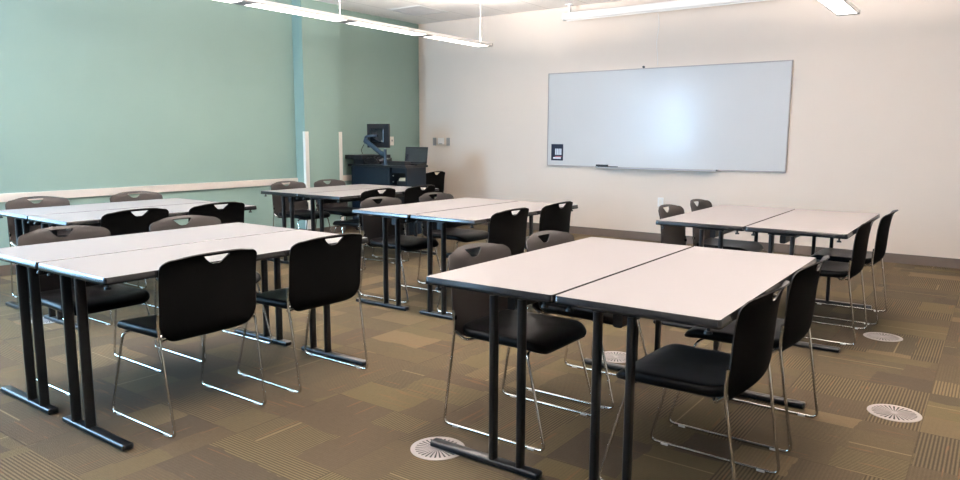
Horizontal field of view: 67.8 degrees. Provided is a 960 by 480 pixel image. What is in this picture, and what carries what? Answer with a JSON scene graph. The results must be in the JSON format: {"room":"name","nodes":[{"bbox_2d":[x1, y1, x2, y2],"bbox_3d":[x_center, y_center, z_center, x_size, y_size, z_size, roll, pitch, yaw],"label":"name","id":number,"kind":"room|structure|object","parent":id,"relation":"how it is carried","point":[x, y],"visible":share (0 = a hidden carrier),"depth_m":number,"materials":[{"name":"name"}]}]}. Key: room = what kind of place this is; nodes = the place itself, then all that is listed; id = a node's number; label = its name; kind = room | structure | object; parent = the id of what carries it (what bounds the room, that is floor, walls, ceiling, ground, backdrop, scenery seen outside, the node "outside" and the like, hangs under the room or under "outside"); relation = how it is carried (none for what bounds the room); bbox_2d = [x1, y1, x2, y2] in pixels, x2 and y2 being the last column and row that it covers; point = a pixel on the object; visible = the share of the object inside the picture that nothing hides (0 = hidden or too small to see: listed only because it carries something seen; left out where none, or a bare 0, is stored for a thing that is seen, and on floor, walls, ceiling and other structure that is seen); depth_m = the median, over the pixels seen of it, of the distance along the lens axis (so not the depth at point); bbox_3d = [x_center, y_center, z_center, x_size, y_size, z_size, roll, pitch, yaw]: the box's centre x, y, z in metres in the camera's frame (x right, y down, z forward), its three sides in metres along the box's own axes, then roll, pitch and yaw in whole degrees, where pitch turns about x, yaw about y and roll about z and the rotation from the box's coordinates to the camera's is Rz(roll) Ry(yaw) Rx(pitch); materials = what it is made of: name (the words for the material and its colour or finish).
{"room":"classroom","nodes":[
{"label":"classroom","id":0,"kind":"room"},
{"bbox_2d":[0,0,418,265],"bbox_3d":[-3.852,-1.298,7.433,0.150,3.030,9.950,6,10,36],"label":"wall","id":1,"kind":"structure","parent":0,"point":[95,94],"depth_m":7.87,"materials":[{"name":"green paint"}]},
{"bbox_2d":[0,178,297,201],"bbox_3d":[-3.627,-0.543,7.710,0.022,0.078,4.189,6,10,36],"label":"trim","id":2,"kind":"structure","parent":1,"relation":"attached to","point":[5,197],"depth_m":7.70,"materials":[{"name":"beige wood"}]},
{"bbox_2d":[0,226,355,275],"bbox_3d":[-3.840,0.168,7.528,0.012,0.100,9.786,6,10,36],"label":"baseboard","id":3,"kind":"structure","parent":1,"relation":"attached to","point":[5,270],"depth_m":6.71,"materials":[{"name":"brown rubber"}]},
{"bbox_2d":[303,131,310,228],"bbox_3d":[-2.255,-0.773,9.318,0.044,1.270,0.059,6,10,36],"label":"trim","id":4,"kind":"structure","parent":1,"relation":"attached to","point":[305,133],"depth_m":9.27,"materials":[{"name":"white paint"}]},
{"bbox_2d":[339,132,343,220],"bbox_3d":[-1.912,-0.839,9.786,0.044,1.270,0.059,6,10,36],"label":"trim","id":5,"kind":"structure","parent":1,"relation":"attached to","point":[340,133],"depth_m":9.73,"materials":[{"name":"white paint"}]},
{"bbox_2d":[343,175,351,180],"bbox_3d":[-1.487,-0.952,10.630,0.022,0.078,1.823,6,10,36],"label":"trim","id":6,"kind":"structure","parent":1,"relation":"attached to","point":[345,177],"depth_m":10.09,"materials":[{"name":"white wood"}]},
{"bbox_2d":[390,137,393,144],"bbox_3d":[-1.329,-1.493,10.775,0.014,0.130,0.080,6,10,36],"label":"wall outlet","id":7,"kind":"object","parent":1,"relation":"attached to","point":[391,138],"visible":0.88,"depth_m":10.77,"materials":[{"name":"grey plastic"}]},
{"bbox_2d":[291,0,341,228],"bbox_3d":[-2.141,-1.585,9.485,0.185,3.030,0.635,6,10,36],"label":"wall column","id":8,"kind":"structure","parent":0,"point":[316,43],"depth_m":9.33,"materials":[{"name":"green paint"}]},
{"bbox_2d":[300,225,344,232],"bbox_3d":[-2.137,-0.133,9.685,0.184,0.100,0.659,6,10,36],"label":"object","id":9,"kind":"structure","parent":8,"relation":"attached to","point":[326,229],"depth_m":9.70,"materials":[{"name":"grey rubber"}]},
{"bbox_2d":[315,0,621,23],"bbox_3d":[-0.309,-2.456,4.580,9.000,0.100,10.100,6,10,36],"label":"ceiling","id":10,"kind":"structure","parent":0,"point":[458,9],"depth_m":9.54,"materials":[{"name":"tile"}]},
{"bbox_2d":[215,0,492,47],"bbox_3d":[-2.247,-2.168,5.228,0.178,0.670,7.926,6,10,36],"label":"pendant light","id":11,"kind":"object","parent":10,"relation":"hanging from","point":[262,4],"visible":1,"depth_m":6.63,"materials":[{"name":"metal"}]},
{"bbox_2d":[216,0,239,2],"bbox_3d":[-2.234,-1.842,5.294,0.150,0.004,0.998,6,10,36],"label":"diffuser","id":12,"kind":"object","parent":11,"relation":"attached to","point":[227,1],"depth_m":5.67,"materials":[{"name":"white plastic"}]},
{"bbox_2d":[245,3,343,21],"bbox_3d":[-1.575,-1.968,6.194,0.150,0.004,0.998,6,10,36],"label":"diffuser","id":13,"kind":"object","parent":11,"relation":"attached to","point":[278,7],"depth_m":6.15,"materials":[{"name":"white plastic"}]},
{"bbox_2d":[346,22,425,35],"bbox_3d":[-0.916,-2.094,7.093,0.150,0.004,0.998,6,10,36],"label":"diffuser","id":14,"kind":"object","parent":11,"relation":"attached to","point":[375,25],"depth_m":7.06,"materials":[{"name":"white plastic"}]},
{"bbox_2d":[425,36,485,46],"bbox_3d":[-0.257,-2.220,7.992,0.150,0.004,0.998,6,10,36],"label":"diffuser","id":15,"kind":"object","parent":11,"relation":"attached to","point":[454,39],"depth_m":7.98,"materials":[{"name":"white plastic"}]},
{"bbox_2d":[387,5,448,15],"bbox_3d":[-0.850,-3.150,9.832,0.600,0.017,0.600,6,10,36],"label":"ceiling vent","id":16,"kind":"object","parent":10,"relation":"in","point":[418,10],"visible":1,"depth_m":9.79,"materials":[{"name":"white metal"}]},
{"bbox_2d":[562,0,769,64],"bbox_3d":[2.215,-2.560,8.682,2.690,0.835,0.182,6,10,36],"label":"pendant light","id":17,"kind":"object","parent":10,"relation":"hanging from","point":[677,4],"visible":1,"depth_m":8.71,"materials":[{"name":"white metal"}]},
{"bbox_2d":[817,0,860,15],"bbox_3d":[0.864,-1.830,2.958,0.178,0.670,7.926,6,10,36],"label":"pendant light","id":18,"kind":"object","parent":10,"relation":"hanging from","point":[838,7],"visible":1,"depth_m":5.82,"materials":[{"name":"metal"}]},
{"bbox_2d":[0,225,959,479],"bbox_3d":[-0.322,0.643,5.023,9.000,0.100,10.100,6,10,36],"label":"floor","id":19,"kind":"structure","parent":0,"point":[345,422],"depth_m":3.56,"materials":[{"name":"carpet"}]},
{"bbox_2d":[5,196,71,297],"bbox_3d":[-3.483,0.058,5.836,0.576,0.801,0.506,6,10,36],"label":"chair","id":20,"kind":"object","parent":19,"relation":"on","point":[48,201],"visible":0.32,"depth_m":5.88,"materials":[{"name":"grey plastic"}]},
{"bbox_2d":[31,317,54,323],"bbox_3d":[-3.077,0.569,5.098,0.232,0.002,0.232,6,10,36],"label":"floor vent","id":21,"kind":"object","parent":19,"relation":"in","point":[45,321],"visible":0.3,"depth_m":5.04,"materials":[{"name":"grey metal"}]},
{"bbox_2d":[17,225,162,395],"bbox_3d":[-2.120,0.344,3.879,0.576,0.801,0.506,6,10,36],"label":"chair","id":22,"kind":"object","parent":19,"relation":"on","point":[99,299],"visible":0.45,"depth_m":3.89,"materials":[{"name":"grey plastic"}]},
{"bbox_2d":[0,198,212,312],"bbox_3d":[-2.994,0.088,5.856,0.600,0.740,1.487,6,10,36],"label":"folding table","id":23,"kind":"object","parent":19,"relation":"on","point":[20,215],"visible":0.43,"depth_m":5.50,"materials":[{"name":"white laminate"}]},
{"bbox_2d":[88,208,168,324],"bbox_3d":[-2.597,0.151,5.212,0.576,0.801,0.506,6,10,36],"label":"chair","id":24,"kind":"object","parent":19,"relation":"on","point":[123,222],"visible":0.27,"depth_m":4.98,"materials":[{"name":"grey plastic"}]},
{"bbox_2d":[110,191,162,288],"bbox_3d":[-2.957,-0.026,6.437,0.576,0.801,0.506,6,10,36],"label":"chair","id":25,"kind":"object","parent":19,"relation":"on","point":[144,195],"visible":0.13,"depth_m":6.51,"materials":[{"name":"grey plastic"}]},
{"bbox_2d":[28,202,257,329],"bbox_3d":[-2.510,0.141,5.501,0.600,0.740,1.487,6,10,36],"label":"folding table","id":26,"kind":"object","parent":19,"relation":"on","point":[88,218],"visible":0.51,"depth_m":5.07,"materials":[{"name":"white laminate"}]},
{"bbox_2d":[0,222,296,414],"bbox_3d":[-1.789,0.358,4.005,0.600,0.740,1.487,6,10,35],"label":"folding table","id":27,"kind":"object","parent":19,"relation":"on","point":[25,257],"visible":0.74,"depth_m":3.53,"materials":[{"name":"white laminate"}]},
{"bbox_2d":[112,248,266,437],"bbox_3d":[-1.378,0.420,3.370,0.576,0.801,0.506,6,10,36],"label":"chair","id":28,"kind":"object","parent":19,"relation":"on","point":[197,296],"visible":1,"depth_m":3.19,"materials":[{"name":"grey plastic"}]},
{"bbox_2d":[38,229,368,450],"bbox_3d":[-1.300,0.410,3.657,0.600,0.740,1.487,6,10,35],"label":"folding table","id":29,"kind":"object","parent":19,"relation":"on","point":[106,270],"visible":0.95,"depth_m":3.18,"materials":[{"name":"white laminate"}]},
{"bbox_2d":[149,215,272,361],"bbox_3d":[-1.679,0.267,4.430,0.576,0.801,0.506,6,10,36],"label":"chair","id":30,"kind":"object","parent":19,"relation":"on","point":[168,223],"visible":0.22,"depth_m":4.49,"materials":[{"name":"grey plastic"}]},
{"bbox_2d":[188,202,244,223],"bbox_3d":[-2.210,0.080,5.723,0.576,0.801,0.506,6,10,36],"label":"chair","id":31,"kind":"object","parent":19,"relation":"on","point":[233,212],"visible":0.27,"depth_m":5.56,"materials":[{"name":"black plastic"}]},
{"bbox_2d":[271,181,331,232],"bbox_3d":[-2.006,-0.253,8.054,0.576,0.801,0.506,6,10,36],"label":"chair","id":32,"kind":"object","parent":19,"relation":"on","point":[301,212],"visible":0.57,"depth_m":8.06,"materials":[{"name":"grey plastic"}]},
{"bbox_2d":[237,233,367,392],"bbox_3d":[-0.969,0.343,3.920,0.576,0.801,0.506,6,10,36],"label":"chair","id":33,"kind":"object","parent":19,"relation":"on","point":[321,273],"visible":0.97,"depth_m":3.73,"materials":[{"name":"grey plastic"}]},
{"bbox_2d":[261,184,394,263],"bbox_3d":[-1.616,-0.202,7.922,0.600,0.740,1.487,6,10,36],"label":"folding table","id":34,"kind":"object","parent":19,"relation":"on","point":[292,194],"visible":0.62,"depth_m":7.40,"materials":[{"name":"white laminate"}]},
{"bbox_2d":[314,179,367,246],"bbox_3d":[-1.613,-0.304,8.420,0.576,0.801,0.506,6,10,36],"label":"chair","id":35,"kind":"object","parent":19,"relation":"on","point":[342,208],"visible":0.48,"depth_m":8.46,"materials":[{"name":"grey plastic"}]},
{"bbox_2d":[333,188,395,269],"bbox_3d":[-1.186,-0.143,7.306,0.576,0.801,0.506,6,10,36],"label":"chair","id":36,"kind":"object","parent":19,"relation":"on","point":[389,192],"visible":0.43,"depth_m":7.10,"materials":[{"name":"grey plastic"}]},
{"bbox_2d":[299,186,438,254],"bbox_3d":[-1.130,-0.150,7.570,0.600,0.740,1.487,6,10,36],"label":"folding table","id":37,"kind":"object","parent":19,"relation":"on","point":[329,197],"visible":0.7,"depth_m":7.08,"materials":[{"name":"white laminate"}]},
{"bbox_2d":[345,154,427,234],"bbox_3d":[-1.230,-0.659,10.018,1.140,1.055,0.710,6,10,36],"label":"lectern","id":38,"kind":"object","parent":19,"relation":"on","point":[362,173],"visible":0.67,"depth_m":9.68,"materials":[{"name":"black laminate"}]},
{"bbox_2d":[364,157,379,163],"bbox_3d":[-1.489,-1.093,9.834,0.240,0.099,0.093,6,10,36],"label":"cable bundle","id":39,"kind":"object","parent":38,"relation":"on","point":[370,160],"visible":1,"depth_m":9.79,"materials":[{"name":"black plastic"}]},
{"bbox_2d":[361,124,389,164],"bbox_3d":[-1.410,-1.324,9.858,0.521,0.555,0.253,6,10,36],"label":"monitor","id":40,"kind":"object","parent":38,"relation":"on","point":[378,135],"visible":0.97,"depth_m":9.88,"materials":[{"name":"black plastic"}]},
{"bbox_2d":[374,155,391,163],"bbox_3d":[-1.369,-1.125,9.962,0.200,0.132,0.202,5,9,28],"label":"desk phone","id":41,"kind":"object","parent":38,"relation":"on","point":[381,160],"visible":0.45,"depth_m":9.94,"materials":[{"name":"black plastic"}]},
{"bbox_2d":[397,177,404,185],"bbox_3d":[-0.957,-0.771,9.658,0.240,0.140,0.240,6,10,36],"label":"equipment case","id":42,"kind":"object","parent":38,"relation":"on","point":[401,182],"visible":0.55,"depth_m":9.59,"materials":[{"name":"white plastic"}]},
{"bbox_2d":[405,147,427,164],"bbox_3d":[-0.928,-1.139,9.683,0.360,0.241,0.277,5,9,28],"label":"laptop","id":43,"kind":"object","parent":38,"relation":"on","point":[415,155],"visible":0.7,"depth_m":9.77,"materials":[{"name":"black plastic"}]},
{"bbox_2d":[360,197,440,302],"bbox_3d":[-0.656,0.056,5.935,0.576,0.801,0.506,6,10,36],"label":"chair","id":44,"kind":"object","parent":19,"relation":"on","point":[372,225],"visible":0.62,"depth_m":5.93,"materials":[{"name":"grey plastic"}]},
{"bbox_2d":[372,185,437,260],"bbox_3d":[-0.810,-0.215,7.819,0.576,0.801,0.506,6,10,36],"label":"chair","id":45,"kind":"object","parent":19,"relation":"on","point":[412,194],"visible":0.23,"depth_m":7.57,"materials":[{"name":"grey plastic"}]},
{"bbox_2d":[352,197,514,310],"bbox_3d":[-0.329,0.072,6.042,0.600,0.740,1.487,6,10,36],"label":"folding table","id":46,"kind":"object","parent":19,"relation":"on","point":[400,214],"visible":0.67,"depth_m":5.50,"materials":[{"name":"white laminate"}]},
{"bbox_2d":[426,171,444,196],"bbox_3d":[-0.855,-0.661,10.934,0.576,0.801,0.506,6,10,36],"label":"chair","id":47,"kind":"object","parent":19,"relation":"on","point":[432,178],"visible":0.43,"depth_m":10.77,"materials":[{"name":"black plastic"}]},
{"bbox_2d":[410,437,464,460],"bbox_3d":[-0.178,0.878,3.018,0.232,0.002,0.232,6,10,36],"label":"floor vent","id":48,"kind":"object","parent":19,"relation":"in","point":[422,449],"visible":0.78,"depth_m":2.99,"materials":[{"name":"grey metal"}]},
{"bbox_2d":[415,438,457,457],"bbox_3d":[-0.178,0.878,3.018,0.196,0.002,0.196,6,10,36],"label":"grille","id":49,"kind":"object","parent":48,"relation":"attached to","point":[423,449],"depth_m":2.99,"materials":[{"name":"grey metal"}]},
{"bbox_2d":[417,192,488,287],"bbox_3d":[-0.222,-0.015,6.443,0.576,0.801,0.506,6,10,36],"label":"chair","id":50,"kind":"object","parent":19,"relation":"on","point":[456,234],"visible":0.46,"depth_m":6.41,"materials":[{"name":"grey plastic"}]},
{"bbox_2d":[437,207,529,313],"bbox_3d":[0.047,0.141,5.356,0.576,0.801,0.506,6,10,36],"label":"chair","id":51,"kind":"object","parent":19,"relation":"on","point":[509,230],"visible":0.58,"depth_m":5.18,"materials":[{"name":"grey plastic"}]},
{"bbox_2d":[410,201,577,319],"bbox_3d":[0.159,0.125,5.692,0.600,0.740,1.487,6,10,36],"label":"folding table","id":52,"kind":"object","parent":19,"relation":"on","point":[476,215],"visible":0.66,"depth_m":5.21,"materials":[{"name":"white laminate"}]},
{"bbox_2d":[443,243,590,451],"bbox_3d":[0.176,0.441,3.270,0.576,0.801,0.506,6,10,36],"label":"chair","id":53,"kind":"object","parent":19,"relation":"on","point":[546,334],"visible":0.7,"depth_m":3.25,"materials":[{"name":"grey plastic"}]},
{"bbox_2d":[525,201,572,248],"bbox_3d":[0.446,0.065,5.902,0.576,0.801,0.506,6,10,36],"label":"chair","id":54,"kind":"object","parent":19,"relation":"on","point":[552,217],"visible":0.32,"depth_m":5.66,"materials":[{"name":"grey plastic"}]},
{"bbox_2d":[426,237,691,479],"bbox_3d":[0.446,0.456,3.384,0.600,0.740,1.487,6,10,35],"label":"folding table","id":55,"kind":"object","parent":19,"relation":"on","point":[527,278],"visible":0.78,"depth_m":2.90,"materials":[{"name":"white laminate"}]},
{"bbox_2d":[526,230,646,409],"bbox_3d":[0.551,0.375,3.740,0.576,0.801,0.506,6,10,36],"label":"chair","id":56,"kind":"object","parent":19,"relation":"on","point":[534,242],"visible":0.3,"depth_m":3.65,"materials":[{"name":"grey plastic"}]},
{"bbox_2d":[602,351,625,362],"bbox_3d":[0.816,0.701,4.288,0.232,0.002,0.232,6,10,36],"label":"floor vent","id":57,"kind":"object","parent":19,"relation":"in","point":[611,356],"visible":0.6,"depth_m":4.29,"materials":[{"name":"grey metal"}]},
{"bbox_2d":[658,204,686,245],"bbox_3d":[1.622,0.152,5.327,0.576,0.801,0.506,6,10,36],"label":"chair","id":58,"kind":"object","parent":19,"relation":"on","point":[676,235],"visible":0.29,"depth_m":5.49,"materials":[{"name":"grey plastic"}]},
{"bbox_2d":[554,246,816,479],"bbox_3d":[0.935,0.508,3.038,0.600,0.740,1.487,6,10,35],"label":"folding table","id":59,"kind":"object","parent":19,"relation":"on","point":[705,287],"visible":0.88,"depth_m":2.59,"materials":[{"name":"white laminate"}]},
{"bbox_2d":[598,280,789,479],"bbox_3d":[0.824,0.527,2.688,0.576,0.801,0.506,6,10,37],"label":"chair","id":60,"kind":"object","parent":19,"relation":"on","point":[679,367],"visible":0.98,"depth_m":2.53,"materials":[{"name":"grey plastic"}]},
{"bbox_2d":[653,205,794,328],"bbox_3d":[1.883,0.172,5.414,0.600,0.740,1.487,6,10,35],"label":"folding table","id":61,"kind":"object","parent":19,"relation":"on","point":[720,220],"visible":0.68,"depth_m":5.01,"materials":[{"name":"white laminate"}]},
{"bbox_2d":[690,199,763,251],"bbox_3d":[2.003,0.082,5.830,0.576,0.801,0.506,6,10,36],"label":"chair","id":62,"kind":"object","parent":19,"relation":"on","point":[709,242],"visible":0.46,"depth_m":5.84,"materials":[{"name":"grey plastic"}]},
{"bbox_2d":[668,255,829,452],"bbox_3d":[1.241,0.448,3.251,0.576,0.801,0.506,6,10,37],"label":"chair","id":63,"kind":"object","parent":19,"relation":"on","point":[796,324],"visible":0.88,"depth_m":3.03,"materials":[{"name":"grey plastic"}]},
{"bbox_2d":[745,209,879,352],"bbox_3d":[2.372,0.223,5.068,0.600,0.740,1.487,6,10,35],"label":"folding table","id":64,"kind":"object","parent":19,"relation":"on","point":[793,224],"visible":0.74,"depth_m":4.72,"materials":[{"name":"white laminate"}]},
{"bbox_2d":[781,217,877,344],"bbox_3d":[2.319,0.230,4.808,0.576,0.801,0.506,6,10,36],"label":"chair","id":65,"kind":"object","parent":19,"relation":"on","point":[844,270],"visible":0.8,"depth_m":4.57,"materials":[{"name":"grey plastic"}]},
{"bbox_2d":[810,210,897,324],"bbox_3d":[2.740,0.160,5.307,0.576,0.801,0.506,6,10,36],"label":"chair","id":66,"kind":"object","parent":19,"relation":"on","point":[836,254],"visible":0.84,"depth_m":5.12,"materials":[{"name":"grey plastic"}]},
{"bbox_2d":[863,332,902,341],"bbox_3d":[2.677,0.643,4.747,0.232,0.002,0.232,6,10,36],"label":"floor vent","id":67,"kind":"object","parent":19,"relation":"in","point":[879,336],"visible":1,"depth_m":4.75,"materials":[{"name":"grey metal"}]},
{"bbox_2d":[867,333,899,340],"bbox_3d":[2.677,0.643,4.747,0.196,0.002,0.196,2,8,10],"label":"grille","id":68,"kind":"object","parent":67,"relation":"attached to","point":[875,336],"depth_m":4.73,"materials":[{"name":"grey metal"}]},
{"bbox_2d":[867,404,921,422],"bbox_3d":[1.987,0.829,3.428,0.232,0.002,0.232,6,10,36],"label":"floor vent","id":69,"kind":"object","parent":19,"relation":"in","point":[896,413],"visible":1,"depth_m":3.42,"materials":[{"name":"grey metal"}]},
{"bbox_2d":[871,405,916,419],"bbox_3d":[1.987,0.829,3.428,0.196,0.002,0.196,6,10,36],"label":"grille","id":70,"kind":"object","parent":69,"relation":"attached to","point":[888,412],"depth_m":3.43,"materials":[{"name":"grey metal"}]},
{"bbox_2d":[418,0,959,258],"bbox_3d":[2.607,-1.465,8.789,8.700,3.030,0.150,6,10,36],"label":"wall","id":71,"kind":"structure","parent":0,"point":[874,121],"depth_m":8.26,"materials":[{"name":"beige paint"}]},
{"bbox_2d":[438,138,443,143],"bbox_3d":[-0.603,-1.526,11.030,0.120,0.100,0.014,6,10,36],"label":"thermostat","id":72,"kind":"object","parent":71,"relation":"attached to","point":[440,140],"visible":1,"depth_m":11.02,"materials":[{"name":"white plastic"}]},
{"bbox_2d":[446,138,449,145],"bbox_3d":[-0.490,-1.506,10.948,0.062,0.120,0.016,6,10,36],"label":"light switch","id":73,"kind":"object","parent":71,"relation":"attached to","point":[447,139],"visible":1,"depth_m":10.94,"materials":[{"name":"grey plastic"}]},
{"bbox_2d":[657,197,663,206],"bbox_3d":[2.287,-0.479,9.057,0.075,0.115,0.016,6,10,36],"label":"wall outlet","id":74,"kind":"object","parent":71,"relation":"attached to","point":[660,200],"visible":0.89,"depth_m":9.05,"materials":[{"name":"white plastic"}]},
{"bbox_2d":[547,60,792,172],"bbox_3d":[2.193,-1.514,8.936,3.144,1.262,0.088,6,10,36],"label":"whiteboard","id":75,"kind":"object","parent":71,"relation":"attached to","point":[729,116],"visible":1,"depth_m":8.81,"materials":[{"name":"ceramic"}]},
{"bbox_2d":[551,144,562,160],"bbox_3d":[1.062,-1.207,9.836,0.186,0.224,0.004,6,10,36],"label":"card","id":76,"kind":"object","parent":75,"relation":"attached to","point":[556,149],"visible":1,"depth_m":9.83,"materials":[{"name":"paper"}]},
{"bbox_2d":[596,164,607,166],"bbox_3d":[1.609,-0.977,9.429,0.165,0.040,0.044,6,10,36],"label":"eraser","id":77,"kind":"object","parent":75,"relation":"on","point":[597,165],"visible":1,"depth_m":9.42,"materials":[{"name":"black plastic"}]},
{"bbox_2d":[596,166,717,171],"bbox_3d":[2.192,-0.898,9.008,1.580,0.022,0.065,6,10,36],"label":"marker tray","id":78,"kind":"object","parent":75,"relation":"on","point":[681,168],"depth_m":8.88,"materials":[{"name":"grey plastic"}]},
{"bbox_2d":[478,222,959,268],"bbox_3d":[2.558,-0.005,8.928,8.687,0.100,0.012,6,10,36],"label":"baseboard","id":79,"kind":"structure","parent":71,"relation":"attached to","point":[784,248],"depth_m":8.23,"materials":[{"name":"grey rubber"}]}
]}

